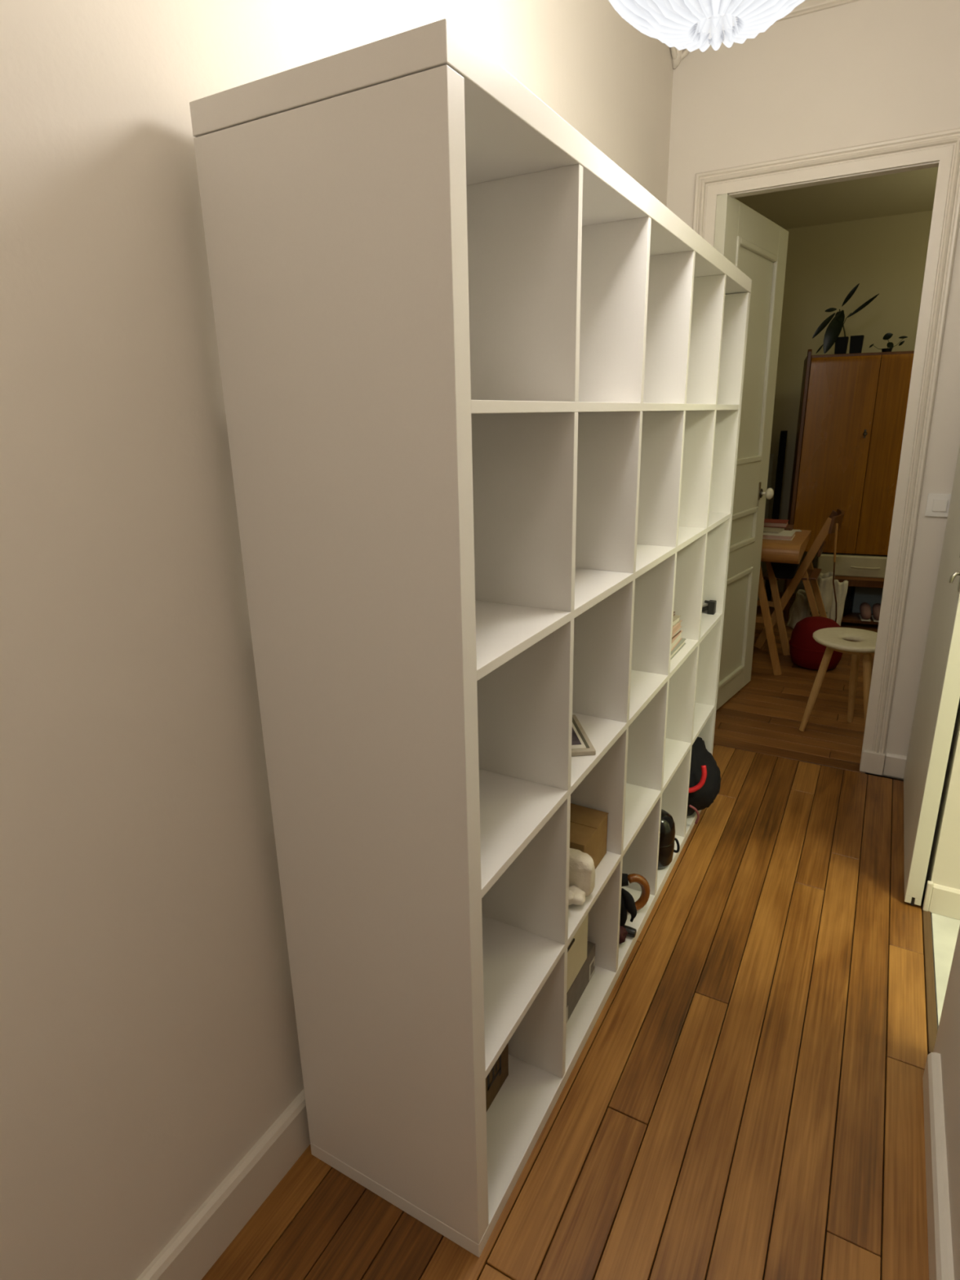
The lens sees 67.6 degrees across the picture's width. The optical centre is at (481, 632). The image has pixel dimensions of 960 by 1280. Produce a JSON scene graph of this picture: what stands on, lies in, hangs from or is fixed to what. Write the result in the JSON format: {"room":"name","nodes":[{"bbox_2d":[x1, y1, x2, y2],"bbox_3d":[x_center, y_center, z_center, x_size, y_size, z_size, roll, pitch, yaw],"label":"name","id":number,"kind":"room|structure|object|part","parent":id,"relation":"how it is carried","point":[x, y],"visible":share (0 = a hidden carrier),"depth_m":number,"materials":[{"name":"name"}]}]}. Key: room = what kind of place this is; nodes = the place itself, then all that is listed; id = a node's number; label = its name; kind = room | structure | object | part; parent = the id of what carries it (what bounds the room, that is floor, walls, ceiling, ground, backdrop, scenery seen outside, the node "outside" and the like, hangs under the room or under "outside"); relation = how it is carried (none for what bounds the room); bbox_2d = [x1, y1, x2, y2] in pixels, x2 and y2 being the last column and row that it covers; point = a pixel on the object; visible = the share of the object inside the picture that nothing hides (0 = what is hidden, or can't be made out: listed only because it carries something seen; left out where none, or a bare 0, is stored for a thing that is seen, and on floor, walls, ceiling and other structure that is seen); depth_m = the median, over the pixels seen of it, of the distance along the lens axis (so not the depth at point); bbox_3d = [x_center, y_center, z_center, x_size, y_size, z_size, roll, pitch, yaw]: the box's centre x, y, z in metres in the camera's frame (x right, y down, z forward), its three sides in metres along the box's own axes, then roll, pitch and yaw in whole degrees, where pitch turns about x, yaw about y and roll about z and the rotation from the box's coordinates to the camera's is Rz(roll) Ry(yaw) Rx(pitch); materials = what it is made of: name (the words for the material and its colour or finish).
{"room":"hallway","nodes":[
{"label":"hallway","id":0,"kind":"room"},
{"bbox_2d":[0,0,673,1279],"bbox_3d":[-0.602,-0.210,0.812,0.100,2.890,5.355,8,19,28],"label":"wall","id":1,"kind":"structure","parent":0,"point":[149,1042],"depth_m":0.99,"materials":[{"name":"paint"}]},
{"bbox_2d":[136,1088,310,1279],"bbox_3d":[-0.537,1.083,1.150,0.020,0.117,5.305,8,19,28],"label":"baseboard","id":2,"kind":"structure","parent":1,"relation":"attached to","point":[203,1238],"depth_m":1.29,"materials":[{"name":"paint"}]},
{"bbox_2d":[670,46,677,59],"bbox_3d":[0.684,-2.085,2.561,0.020,0.054,0.083,8,19,28],"label":"trim","id":3,"kind":"structure","parent":1,"relation":"attached to","point":[673,51],"depth_m":2.57,"materials":[{"name":"paint"}]},
{"bbox_2d":[201,591,959,1279],"bbox_3d":[0.750,0.819,2.231,3.770,0.051,8.500,8,19,28],"label":"floor","id":4,"kind":"structure","parent":0,"point":[744,1100],"depth_m":1.58,"materials":[{"name":"brown wood"}]},
{"bbox_2d":[189,18,751,1257],"bbox_3d":[0.252,-0.027,1.846,0.388,1.810,1.814,8,19,28],"label":"shelving unit","id":5,"kind":"object","parent":4,"relation":"on","point":[482,386],"visible":0.98,"depth_m":1.15,"materials":[{"name":"white wood"}]},
{"bbox_3d":[-0.181,0.208,1.107,0.388,1.737,0.037,8,19,28],"label":"panel","id":6,"kind":"part","parent":5,"relation":"part of","materials":[{"name":"white wood"}]},
{"bbox_3d":[0.236,-0.875,1.590,0.388,0.038,1.814,8,19,28],"label":"panel","id":7,"kind":"part","parent":5,"relation":"part of","materials":[{"name":"white wood"}]},
{"bbox_2d":[485,1042,508,1111],"bbox_3d":[-0.071,0.944,1.472,0.141,0.115,0.280,8,19,28],"label":"box","id":8,"kind":"object","parent":5,"relation":"on","point":[499,1073],"visible":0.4,"depth_m":1.51,"materials":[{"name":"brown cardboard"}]},
{"bbox_3d":[0.269,0.824,2.103,0.388,0.032,1.814,8,19,28],"label":"panel","id":9,"kind":"part","parent":5,"relation":"part of","materials":[{"name":"white wood"}]},
{"bbox_2d":[566,941,595,1022],"bbox_3d":[0.117,0.864,1.771,0.231,0.088,0.310,8,19,28],"label":"storage box","id":10,"kind":"object","parent":5,"relation":"on","point":[585,973],"visible":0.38,"depth_m":1.77,"materials":[{"name":"beige cardboard"}]},
{"bbox_2d":[566,913,588,993],"bbox_3d":[0.100,0.743,1.707,0.235,0.180,0.254,8,19,28],"label":"storage box","id":11,"kind":"object","parent":10,"relation":"on","point":[577,947],"visible":0.08,"depth_m":1.71,"materials":[{"name":"beige cardboard"}]},
{"bbox_2d":[568,848,595,905],"bbox_3d":[0.140,0.541,1.586,0.204,0.107,0.145,8,19,28],"label":"cloth bundle","id":12,"kind":"object","parent":5,"relation":"on","point":[581,864],"visible":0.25,"depth_m":1.57,"materials":[{"name":"beige fabric"}]},
{"bbox_2d":[571,715,595,755],"bbox_3d":[0.157,0.227,1.579,0.144,0.013,0.190,-3,17,-5],"label":"picture frame","id":13,"kind":"object","parent":5,"relation":"on","point":[581,745],"visible":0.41,"depth_m":1.53,"materials":[{"name":"beige wood"}]},
{"bbox_2d":[571,727,581,745],"bbox_3d":[0.157,0.221,1.578,0.096,0.001,0.132,-3,17,-5],"label":"picture","id":14,"kind":"object","parent":13,"relation":"on","point":[576,733],"depth_m":1.55},
{"bbox_2d":[569,803,608,869],"bbox_3d":[0.155,0.493,1.743,0.262,0.111,0.157,8,19,28],"label":"cardboard box","id":15,"kind":"object","parent":5,"relation":"on","point":[588,826],"visible":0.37,"depth_m":1.69,"materials":[{"name":"brown cardboard"}]},
{"bbox_3d":[0.262,0.480,1.999,0.387,0.016,1.739,8,19,28],"label":"shelf","id":16,"kind":"part","parent":5,"relation":"part of","materials":[{"name":"white wood"}]},
{"bbox_3d":[0.255,0.144,1.898,0.387,0.016,1.739,8,19,28],"label":"shelf","id":17,"kind":"part","parent":5,"relation":"part of","materials":[{"name":"white wood"}]},
{"bbox_3d":[0.249,-0.192,1.796,0.387,0.016,1.739,8,19,28],"label":"shelf","id":18,"kind":"part","parent":5,"relation":"part of","materials":[{"name":"white wood"}]},
{"bbox_3d":[0.242,-0.528,1.695,0.387,0.016,1.739,8,19,28],"label":"shelf","id":19,"kind":"part","parent":5,"relation":"part of","materials":[{"name":"white wood"}]},
{"bbox_2d":[618,888,636,944],"bbox_3d":[0.281,0.762,1.984,0.288,0.153,0.074,5,18,20],"label":"umbrella","id":20,"kind":"object","parent":5,"relation":"on","point":[627,904],"visible":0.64,"depth_m":1.94,"materials":[{"name":"black fabric"}]},
{"bbox_2d":[621,873,649,911],"bbox_3d":[0.326,0.740,2.092,0.310,0.124,0.113,8,19,28],"label":"umbrella","id":21,"kind":"object","parent":5,"relation":"on","point":[641,880],"visible":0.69,"depth_m":2.04,"materials":[{"name":"wood"}]},
{"bbox_2d":[657,808,679,869],"bbox_3d":[0.558,0.652,2.281,0.112,0.182,0.110,-17,23,-42],"label":"bottle","id":22,"kind":"object","parent":5,"relation":"on","point":[667,833],"visible":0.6,"depth_m":2.23,"materials":[{"name":"black metal"}]},
{"bbox_2d":[670,638,685,660],"bbox_3d":[0.506,0.045,2.153,0.160,0.016,0.210,8,19,28],"label":"book","id":23,"kind":"object","parent":5,"relation":"on","point":[682,642],"visible":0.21,"depth_m":2.14,"materials":[{"name":"grey paper"}]},
{"bbox_2d":[671,630,682,651],"bbox_3d":[0.500,0.025,2.146,0.154,0.026,0.202,8,19,26],"label":"book","id":24,"kind":"object","parent":23,"relation":"on","point":[676,639],"visible":0.21,"depth_m":2.14,"materials":[{"name":"beige paper"}]},
{"bbox_2d":[671,628,680,639],"bbox_3d":[0.493,0.005,2.139,0.148,0.016,0.194,9,20,30],"label":"book","id":25,"kind":"object","parent":24,"relation":"on","point":[678,630],"visible":0.14,"depth_m":2.15,"materials":[{"name":"brown paper"}]},
{"bbox_2d":[671,620,681,636],"bbox_3d":[0.499,-0.011,2.125,0.142,0.020,0.186,8,19,27],"label":"book","id":26,"kind":"object","parent":25,"relation":"on","point":[677,627],"visible":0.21,"depth_m":2.12,"materials":[{"name":"beige paper"}]},
{"bbox_2d":[672,614,680,626],"bbox_3d":[0.493,-0.029,2.119,0.136,0.018,0.178,10,20,31],"label":"book","id":27,"kind":"object","parent":26,"relation":"on","point":[676,618],"visible":0.14,"depth_m":2.13,"materials":[{"name":"beige paper"}]},
{"bbox_2d":[686,736,720,823],"bbox_3d":[0.686,0.495,2.591,0.342,0.296,0.302,8,19,28],"label":"backpack","id":28,"kind":"object","parent":5,"relation":"on","point":[704,783],"visible":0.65,"depth_m":2.48,"materials":[{"name":"black fabric"}]},
{"bbox_2d":[702,600,716,614],"bbox_3d":[0.794,-0.090,2.530,0.060,0.046,0.028,8,19,28],"label":"clamp","id":29,"kind":"object","parent":5,"relation":"on","point":[711,607],"visible":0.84,"depth_m":2.51,"materials":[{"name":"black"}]},
{"bbox_3d":[0.685,-0.255,2.587,0.388,1.737,0.037,8,19,28],"label":"panel","id":30,"kind":"part","parent":5,"relation":"part of","materials":[{"name":"white wood"}]},
{"bbox_2d":[757,453,773,606],"bbox_3d":[2.162,-0.780,5.474,0.024,1.147,0.498,6,18,21],"label":"frame","id":31,"kind":"object","parent":4,"relation":"on","point":[771,455],"visible":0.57,"depth_m":5.22,"materials":[{"name":"grey"}]},
{"bbox_2d":[764,431,787,600],"bbox_3d":[2.224,-0.853,5.435,0.044,1.306,0.513,6,18,21],"label":"frame","id":32,"kind":"object","parent":4,"relation":"on","point":[783,437],"visible":0.67,"depth_m":5.20,"materials":[{"name":"black wood"}]},
{"bbox_2d":[755,529,811,675],"bbox_3d":[1.442,-0.227,4.305,0.858,0.738,0.584,8,19,28],"label":"table","id":33,"kind":"object","parent":4,"relation":"on","point":[781,551],"visible":0.41,"depth_m":3.95,"materials":[{"name":"brown wood"}]},
{"bbox_3d":[1.572,-0.089,3.956,0.215,0.668,0.028,8,19,28],"label":"leg","id":34,"kind":"part","parent":33,"relation":"part of","materials":[{"name":"brown wood"}]},
{"bbox_3d":[1.760,-0.190,4.277,0.215,0.668,0.028,8,19,28],"label":"leg","id":35,"kind":"part","parent":33,"relation":"part of","materials":[{"name":"brown wood"}]},
{"bbox_2d":[762,530,795,540],"bbox_3d":[1.631,-0.555,4.058,0.250,0.024,0.200,8,19,27],"label":"book","id":36,"kind":"object","parent":33,"relation":"on","point":[784,535],"visible":0.6,"depth_m":3.97,"materials":[{"name":"beige paper"}]},
{"bbox_2d":[763,527,784,533],"bbox_3d":[1.624,-0.585,4.100,0.170,0.008,0.150,10,20,34],"label":"book","id":37,"kind":"object","parent":36,"relation":"on","point":[766,530],"visible":0.57,"depth_m":4.06,"materials":[{"name":"beige paper"}]},
{"bbox_2d":[764,524,794,530],"bbox_3d":[1.726,-0.619,4.258,0.220,0.028,0.160,8,19,28],"label":"book","id":38,"kind":"object","parent":33,"relation":"on","point":[789,527],"visible":0.29,"depth_m":4.17,"materials":[{"name":"brown paper"}]},
{"bbox_2d":[764,518,788,527],"bbox_3d":[1.713,-0.651,4.268,0.200,0.026,0.150,7,19,25],"label":"book","id":39,"kind":"object","parent":38,"relation":"on","point":[767,522],"visible":0.64,"depth_m":4.21,"materials":[{"name":"red paper"}]},
{"bbox_2d":[786,589,808,628],"bbox_3d":[2.168,-0.148,4.827,0.202,0.257,0.141,12,21,36],"label":"tote bag","id":40,"kind":"object","parent":4,"relation":"on","point":[798,610],"visible":0.59,"depth_m":4.81,"materials":[{"name":"fabric"}]},
{"bbox_3d":[2.112,-0.132,4.845,0.075,0.200,0.004,12,21,36],"label":"panel","id":41,"kind":"part","parent":40,"relation":"part of","materials":[{"name":"beige fabric"}]},
{"bbox_3d":[2.198,-0.161,4.865,0.202,0.256,0.042,12,21,36],"label":"panel","id":42,"kind":"part","parent":40,"relation":"part of","materials":[{"name":"fabric"}]},
{"bbox_2d":[753,508,844,648],"bbox_3d":[1.956,-0.319,4.386,0.426,0.832,0.380,8,19,28],"label":"folding chair","id":43,"kind":"object","parent":4,"relation":"on","point":[806,572],"visible":0.7,"depth_m":4.25,"materials":[{"name":"brown wood"}]},
{"bbox_3d":[1.906,-0.358,4.403,0.304,0.034,0.300,8,19,28],"label":"seat","id":44,"kind":"part","parent":43,"relation":"part of","materials":[{"name":"brown wood"}]},
{"bbox_3d":[1.982,-0.122,4.265,0.217,0.520,0.020,8,19,28],"label":"leg","id":45,"kind":"part","parent":43,"relation":"part of","materials":[{"name":"brown wood"}]},
{"bbox_3d":[2.118,-0.195,4.497,0.217,0.520,0.020,8,19,28],"label":"leg","id":46,"kind":"part","parent":43,"relation":"part of","materials":[{"name":"brown wood"}]},
{"bbox_3d":[2.014,-0.363,4.542,0.369,0.825,0.020,8,19,28],"label":"leg","id":47,"kind":"part","parent":43,"relation":"part of","materials":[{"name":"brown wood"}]},
{"bbox_2d":[832,523,838,622],"bbox_3d":[2.074,-0.294,4.188,0.177,0.701,0.028,-16,22,-40],"label":"strap","id":48,"kind":"object","parent":43,"relation":"hanging from","point":[837,524],"visible":0.85,"depth_m":4.09,"materials":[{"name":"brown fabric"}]},
{"bbox_3d":[2.081,-0.189,4.219,0.021,0.481,0.172,14,22,41],"label":"cord","id":49,"kind":"part","parent":48,"relation":"part of","materials":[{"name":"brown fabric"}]},
{"bbox_3d":[2.087,-0.652,4.205,0.063,0.095,0.380,8,19,28],"label":"backrest","id":50,"kind":"part","parent":43,"relation":"part of","materials":[{"name":"brown wood"}]},
{"bbox_2d":[789,616,842,670],"bbox_3d":[1.923,0.053,4.113,0.291,0.285,0.291,8,19,28],"label":"pouf","id":51,"kind":"object","parent":4,"relation":"on","point":[805,651],"visible":0.73,"depth_m":4.03,"materials":[{"name":"red fabric"}]},
{"bbox_2d":[806,572,848,626],"bbox_3d":[2.222,-0.180,4.652,0.207,0.416,0.162,-1,17,2],"label":"tote bag","id":52,"kind":"object","parent":4,"relation":"on","point":[824,580],"visible":0.39,"depth_m":4.58,"materials":[{"name":"fabric"}]},
{"bbox_3d":[2.180,-0.164,4.619,0.146,0.406,0.063,6,18,23],"label":"panel","id":53,"kind":"part","parent":52,"relation":"part of","materials":[{"name":"fabric"}]},
{"bbox_3d":[2.221,-0.197,4.708,0.143,0.416,0.049,6,18,23],"label":"panel","id":54,"kind":"part","parent":52,"relation":"part of","materials":[{"name":"fabric"}]},
{"bbox_3d":[2.279,-0.148,4.601,0.094,0.381,0.042,6,18,23],"label":"panel","id":55,"kind":"part","parent":52,"relation":"part of","materials":[{"name":"beige fabric"}]},
{"bbox_2d":[799,626,877,731],"bbox_3d":[1.631,0.239,3.216,0.325,0.459,0.330,8,19,28],"label":"stool","id":56,"kind":"object","parent":4,"relation":"on","point":[855,642],"visible":0.85,"depth_m":3.18,"materials":[{"name":"beige paint"}]},
{"bbox_3d":[1.514,0.247,3.235,0.110,0.435,0.033,2,17,11],"label":"leg","id":57,"kind":"part","parent":56,"relation":"part of","materials":[{"name":"brown wood"}]},
{"bbox_3d":[1.627,0.035,3.147,0.318,0.029,0.318,8,19,28],"label":"seat","id":58,"kind":"part","parent":56,"relation":"part of","materials":[{"name":"beige paint"}]},
{"bbox_3d":[1.709,0.225,3.298,0.033,0.435,0.110,13,22,39],"label":"leg","id":59,"kind":"part","parent":56,"relation":"part of","materials":[{"name":"brown wood"}]},
{"bbox_3d":[1.669,0.284,3.104,0.033,0.435,0.110,-7,18,-18],"label":"leg","id":60,"kind":"part","parent":56,"relation":"part of","materials":[{"name":"brown wood"}]},
{"bbox_2d":[782,349,914,621],"bbox_3d":[2.549,-0.951,4.812,0.860,1.778,0.536,5,18,21],"label":"wardrobe","id":61,"kind":"object","parent":4,"relation":"on","point":[853,406],"visible":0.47,"depth_m":4.56,"materials":[{"name":"brown wood"}]},
{"bbox_3d":[2.280,-0.436,5.337,0.034,0.500,0.034,5,18,21],"label":"leg","id":62,"kind":"part","parent":61,"relation":"part of","materials":[{"name":"brown wood"}]},
{"bbox_3d":[2.128,-0.321,4.963,0.034,0.500,0.034,5,18,21],"label":"leg","id":63,"kind":"part","parent":61,"relation":"part of","materials":[{"name":"brown wood"}]},
{"bbox_3d":[2.159,-1.230,4.897,0.024,1.278,0.512,5,18,21],"label":"panel","id":64,"kind":"part","parent":61,"relation":"part of","materials":[{"name":"brown wood"}]},
{"bbox_3d":[2.263,-1.121,4.609,0.388,1.223,0.018,5,18,21],"label":"door","id":65,"kind":"part","parent":61,"relation":"part of","materials":[{"name":"brown wood"}]},
{"bbox_3d":[2.640,-1.244,4.979,0.812,1.201,0.008,5,18,21],"label":"panel","id":66,"kind":"part","parent":61,"relation":"part of","materials":[{"name":"brown wood"}]},
{"bbox_2d":[812,283,879,354],"bbox_3d":[2.265,-1.948,4.473,0.349,0.406,0.114,8,19,28],"label":"potted plant","id":67,"kind":"object","parent":61,"relation":"on","point":[834,327],"visible":0.91,"depth_m":4.49,"materials":[{"name":"green plant"}]},
{"bbox_3d":[2.275,-1.810,4.536,0.072,0.105,0.072,8,19,28],"label":"pot","id":68,"kind":"part","parent":67,"relation":"part of","materials":[{"name":"black ceramic"}]},
{"bbox_3d":[2.273,-1.932,4.499,0.074,0.182,0.010,8,19,28],"label":"stem","id":69,"kind":"part","parent":67,"relation":"part of","materials":[{"name":"green plant"}]},
{"bbox_2d":[848,334,864,353],"bbox_3d":[2.351,-1.802,4.500,0.074,0.108,0.074,8,19,28],"label":"plant pot","id":70,"kind":"object","parent":61,"relation":"on","point":[855,341],"visible":0.79,"depth_m":4.47,"materials":[{"name":"black ceramic"}]},
{"bbox_3d":[2.540,-1.762,4.585,0.812,0.022,0.500,5,18,21],"label":"panel","id":71,"kind":"part","parent":61,"relation":"part of","materials":[{"name":"brown wood"}]},
{"bbox_3d":[2.403,-1.244,4.492,0.024,0.050,0.022,5,18,21],"label":"knob","id":72,"kind":"part","parent":61,"relation":"part of","materials":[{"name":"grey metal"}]},
{"bbox_3d":[2.641,-1.085,4.467,0.418,1.223,0.018,5,18,21],"label":"door","id":73,"kind":"part","parent":61,"relation":"part of","materials":[{"name":"brown wood"}]},
{"bbox_2d":[869,333,907,351],"bbox_3d":[2.530,-1.798,4.462,0.206,0.117,0.062,8,19,28],"label":"potted plant","id":74,"kind":"object","parent":61,"relation":"on","point":[887,335],"visible":0.94,"depth_m":4.44,"materials":[{"name":"green plant"}]},
{"bbox_3d":[2.529,-1.756,4.476,0.060,0.028,0.060,8,19,28],"label":"pot","id":75,"kind":"part","parent":74,"relation":"part of","materials":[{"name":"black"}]},
{"bbox_2d":[813,551,887,624],"bbox_3d":[2.607,-0.310,4.911,0.620,0.492,0.442,5,18,21],"label":"base cabinet","id":76,"kind":"object","parent":4,"relation":"on","point":[868,571],"visible":0.27,"depth_m":4.73,"materials":[{"name":"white wood"}]},
{"bbox_2d":[842,592,852,616],"bbox_3d":[2.438,-0.207,4.905,0.173,0.189,0.142,5,18,21],"label":"bag","id":77,"kind":"object","parent":76,"relation":"on","point":[847,606],"visible":0.2,"depth_m":4.85,"materials":[{"name":"black fabric"}]},
{"bbox_3d":[2.607,-0.481,4.870,0.620,0.140,0.420,5,18,21],"label":"drawer","id":78,"kind":"part","parent":76,"relation":"part of","materials":[{"name":"beige paint"}]},
{"bbox_2d":[858,602,871,621],"bbox_3d":[2.589,-0.139,4.834,0.068,0.094,0.173,5,18,21],"label":"shoe","id":79,"kind":"object","parent":76,"relation":"on","point":[864,608],"visible":1,"depth_m":4.79,"materials":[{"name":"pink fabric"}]},
{"bbox_3d":[2.503,-0.420,4.679,0.172,0.016,0.016,5,18,21],"label":"handle","id":80,"kind":"part","parent":76,"relation":"part of","materials":[{"name":"beige paint"}]},
{"bbox_2d":[850,586,883,613],"bbox_3d":[2.741,-0.239,5.001,0.280,0.185,0.190,5,18,21],"label":"box","id":81,"kind":"object","parent":76,"relation":"on","point":[859,595],"visible":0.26,"depth_m":4.93,"materials":[{"name":"grey"}]},
{"bbox_2d":[871,603,880,622],"bbox_3d":[2.659,-0.132,4.808,0.068,0.094,0.173,5,18,21],"label":"shoe","id":82,"kind":"object","parent":76,"relation":"on","point":[876,608],"visible":0.56,"depth_m":4.78,"materials":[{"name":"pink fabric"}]},
{"bbox_2d":[666,0,959,779],"bbox_3d":[1.293,-0.792,2.705,1.275,2.840,0.050,8,19,28],"label":"wall","id":83,"kind":"structure","parent":0,"point":[861,72],"depth_m":2.47,"materials":[{"name":"paint"}]},
{"bbox_2d":[671,48,683,68],"bbox_3d":[0.707,-2.090,2.590,0.041,0.083,0.041,8,19,28],"label":"trim","id":84,"kind":"structure","parent":83,"relation":"attached to","point":[675,63],"depth_m":2.59,"materials":[{"name":"paint"}]},
{"bbox_2d":[680,48,689,60],"bbox_3d":[0.742,-2.091,2.576,0.083,0.054,0.020,8,19,28],"label":"trim","id":85,"kind":"structure","parent":83,"relation":"attached to","point":[686,51],"depth_m":2.58,"materials":[{"name":"paint"}]},
{"bbox_2d":[714,193,788,710],"bbox_3d":[1.190,-0.672,3.256,0.102,2.170,0.849,12,21,36],"label":"door","id":86,"kind":"structure","parent":83,"relation":"in","point":[753,242],"depth_m":3.29,"materials":[{"name":"paint"}]},
{"bbox_3d":[1.194,-0.011,3.498,0.023,0.538,0.526,12,21,36],"label":"panel","id":87,"kind":"part","parent":86,"relation":"part of","materials":[{"name":"paint"}]},
{"bbox_3d":[1.209,-0.008,3.487,0.019,0.548,0.536,12,21,36],"label":"moulding","id":88,"kind":"part","parent":86,"relation":"part of","materials":[{"name":"paint"}]},
{"bbox_3d":[1.175,-0.474,3.344,0.023,0.163,0.513,12,21,36],"label":"panel","id":89,"kind":"part","parent":86,"relation":"part of","materials":[{"name":"paint"}]},
{"bbox_3d":[1.190,-0.471,3.334,0.019,0.173,0.523,12,21,36],"label":"moulding","id":90,"kind":"part","parent":86,"relation":"part of","materials":[{"name":"paint"}]},
{"bbox_3d":[1.146,-1.179,3.110,0.023,0.868,0.537,12,21,36],"label":"panel","id":91,"kind":"part","parent":86,"relation":"part of","materials":[{"name":"paint"}]},
{"bbox_3d":[1.161,-1.176,3.100,0.019,0.878,0.547,12,21,36],"label":"moulding","id":92,"kind":"part","parent":86,"relation":"part of","materials":[{"name":"paint"}]},
{"bbox_3d":[1.348,-0.685,3.479,0.003,0.085,0.030,12,21,36],"label":"keyhole plate","id":93,"kind":"part","parent":86,"relation":"part of","materials":[{"name":"silver metal"}]},
{"bbox_3d":[1.386,-0.673,3.479,0.059,0.055,0.056,8,19,28],"label":"knob","id":94,"kind":"part","parent":86,"relation":"part of","materials":[{"name":"beige ceramic"}]},
{"bbox_2d":[775,0,859,22],"bbox_3d":[1.165,-2.089,2.281,1.125,0.108,0.105,8,19,28],"label":"trim","id":95,"kind":"structure","parent":83,"relation":"attached to","point":[807,6],"depth_m":2.37,"materials":[{"name":"paint"}]},
{"bbox_2d":[692,127,959,775],"bbox_3d":[1.218,-0.572,2.801,0.898,2.266,0.075,8,19,28],"label":"door frame","id":96,"kind":"structure","parent":83,"relation":"attached to","point":[942,146],"depth_m":2.53,"materials":[{"name":"paint"}]},
{"bbox_2d":[883,752,906,778],"bbox_3d":[1.679,0.537,2.857,0.127,0.093,0.014,8,19,28],"label":"baseboard","id":97,"kind":"structure","parent":83,"relation":"attached to","point":[895,764],"depth_m":2.87,"materials":[{"name":"paint"}]},
{"bbox_2d":[924,493,951,517],"bbox_3d":[1.641,-0.454,2.568,0.082,0.082,0.016,8,19,28],"label":"light switch","id":98,"kind":"object","parent":83,"relation":"attached to","point":[937,504],"visible":0.8,"depth_m":2.57,"materials":[{"name":"white plastic"}]},
{"bbox_2d":[734,166,938,229],"bbox_3d":[1.852,-2.528,3.728,3.600,0.130,3.105,8,19,28],"label":"ceiling","id":99,"kind":"structure","parent":0,"point":[912,191],"depth_m":4.46,"materials":[{"name":"beige paint"}]},
{"bbox_2d":[762,210,932,593],"bbox_3d":[2.610,-1.585,5.383,3.600,2.760,0.100,8,19,28],"label":"wall","id":100,"kind":"structure","parent":0,"point":[886,255],"depth_m":5.07,"materials":[{"name":"beige paint"}]},
{"bbox_2d":[924,697,959,1279],"bbox_3d":[0.460,-0.025,0.219,0.091,2.840,5.305,8,19,28],"label":"wall","id":101,"kind":"structure","parent":0,"point":[944,865],"depth_m":1.54,"materials":[{"name":"paint"}]},
{"bbox_2d":[922,880,933,911],"bbox_3d":[1.306,0.772,2.098,0.014,0.096,0.016,8,19,28],"label":"trim","id":102,"kind":"structure","parent":101,"relation":"attached to","point":[930,884],"depth_m":2.09,"materials":[{"name":"paint"}]},
{"bbox_2d":[922,910,937,1053],"bbox_3d":[1.172,0.897,1.877,0.020,0.014,0.560,8,19,28],"label":"trim","id":103,"kind":"structure","parent":101,"relation":"attached to","point":[931,1006],"depth_m":1.84,"materials":[{"name":"brown wood"}]},
{"bbox_2d":[903,445,959,906],"bbox_3d":[1.456,-0.316,2.185,0.068,2.116,0.864,8,19,28],"label":"door","id":104,"kind":"structure","parent":101,"relation":"in","point":[938,697],"depth_m":2.11,"materials":[{"name":"paint"}]},
{"bbox_3d":[1.250,-0.171,1.862,0.004,0.130,0.030,8,19,28],"label":"handle plate","id":105,"kind":"part","parent":104,"relation":"part of","materials":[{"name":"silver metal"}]},
{"bbox_2d":[922,1052,954,1279],"bbox_3d":[0.062,1.440,-0.007,0.022,0.080,3.775,8,19,28],"label":"baseboard","id":106,"kind":"structure","parent":101,"relation":"attached to","point":[939,1223],"depth_m":1.32,"materials":[{"name":"paint"}]},
{"bbox_3d":[-0.093,-1.507,0.108,1.325,0.080,5.355,8,19,28],"label":"ceiling","id":107,"kind":"structure","parent":0,"visible":0},
{"bbox_2d":[608,0,804,52],"bbox_3d":[0.356,-1.315,0.995,0.409,0.817,0.406,8,19,28],"label":"pendant lamp","id":108,"kind":"object","parent":107,"relation":"hanging from","point":[691,25],"visible":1,"depth_m":1.10,"materials":[{"name":"paper"}]},
{"bbox_3d":[1.961,-0.324,1.440,1.297,2.650,0.100,8,19,28],"label":"wall","id":109,"kind":"structure","parent":0,"visible":0},
{"bbox_2d":[928,883,959,919],"bbox_3d":[1.875,0.857,1.794,1.284,0.090,0.012,8,19,28],"label":"baseboard","id":110,"kind":"structure","parent":109,"relation":"attached to","point":[944,900],"depth_m":2.07,"materials":[{"name":"paint"}]}
]}

